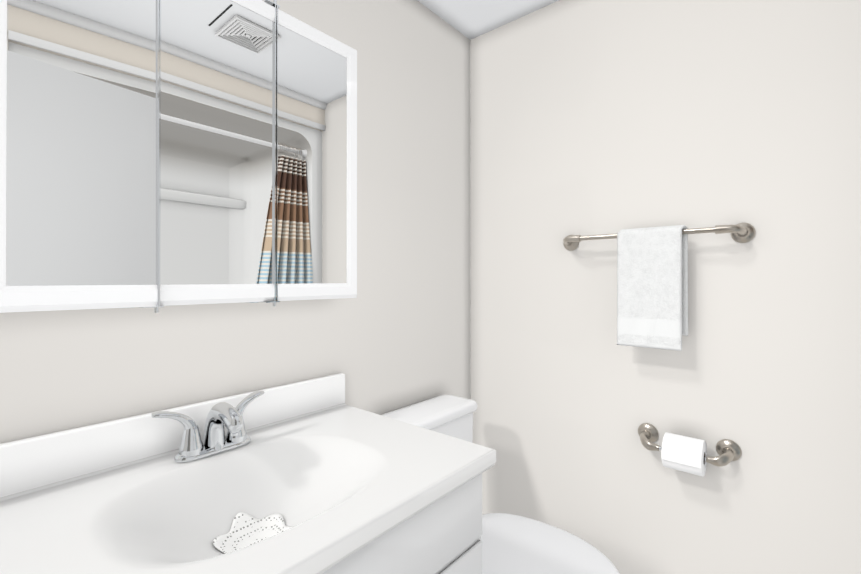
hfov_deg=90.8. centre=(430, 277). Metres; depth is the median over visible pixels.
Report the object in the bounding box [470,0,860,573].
wall
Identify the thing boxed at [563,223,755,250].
towel rail
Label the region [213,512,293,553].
strainer
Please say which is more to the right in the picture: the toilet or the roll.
the roll
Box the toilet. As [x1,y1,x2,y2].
[382,395,618,573]
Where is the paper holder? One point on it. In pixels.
(728, 451)
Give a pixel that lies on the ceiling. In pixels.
(470, 19)
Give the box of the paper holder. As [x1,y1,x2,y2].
[638,423,741,466]
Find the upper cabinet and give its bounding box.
[0,0,356,312]
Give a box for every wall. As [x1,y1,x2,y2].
[0,0,470,443]
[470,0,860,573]
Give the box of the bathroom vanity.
[0,373,495,573]
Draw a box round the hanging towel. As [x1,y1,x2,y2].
[617,225,687,350]
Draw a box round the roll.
[661,432,706,476]
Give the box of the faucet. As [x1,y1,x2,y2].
[151,391,264,462]
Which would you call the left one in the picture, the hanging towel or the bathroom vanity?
the bathroom vanity
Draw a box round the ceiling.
[417,0,558,39]
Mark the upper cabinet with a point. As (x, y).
(155, 154)
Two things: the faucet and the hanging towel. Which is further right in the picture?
the hanging towel
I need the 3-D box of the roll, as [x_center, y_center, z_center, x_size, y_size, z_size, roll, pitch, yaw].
[0.797,0.554,1.335,0.108,0.106,0.110,0,0,40]
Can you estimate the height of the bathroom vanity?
0.985 m
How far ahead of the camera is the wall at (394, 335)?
1.47 m

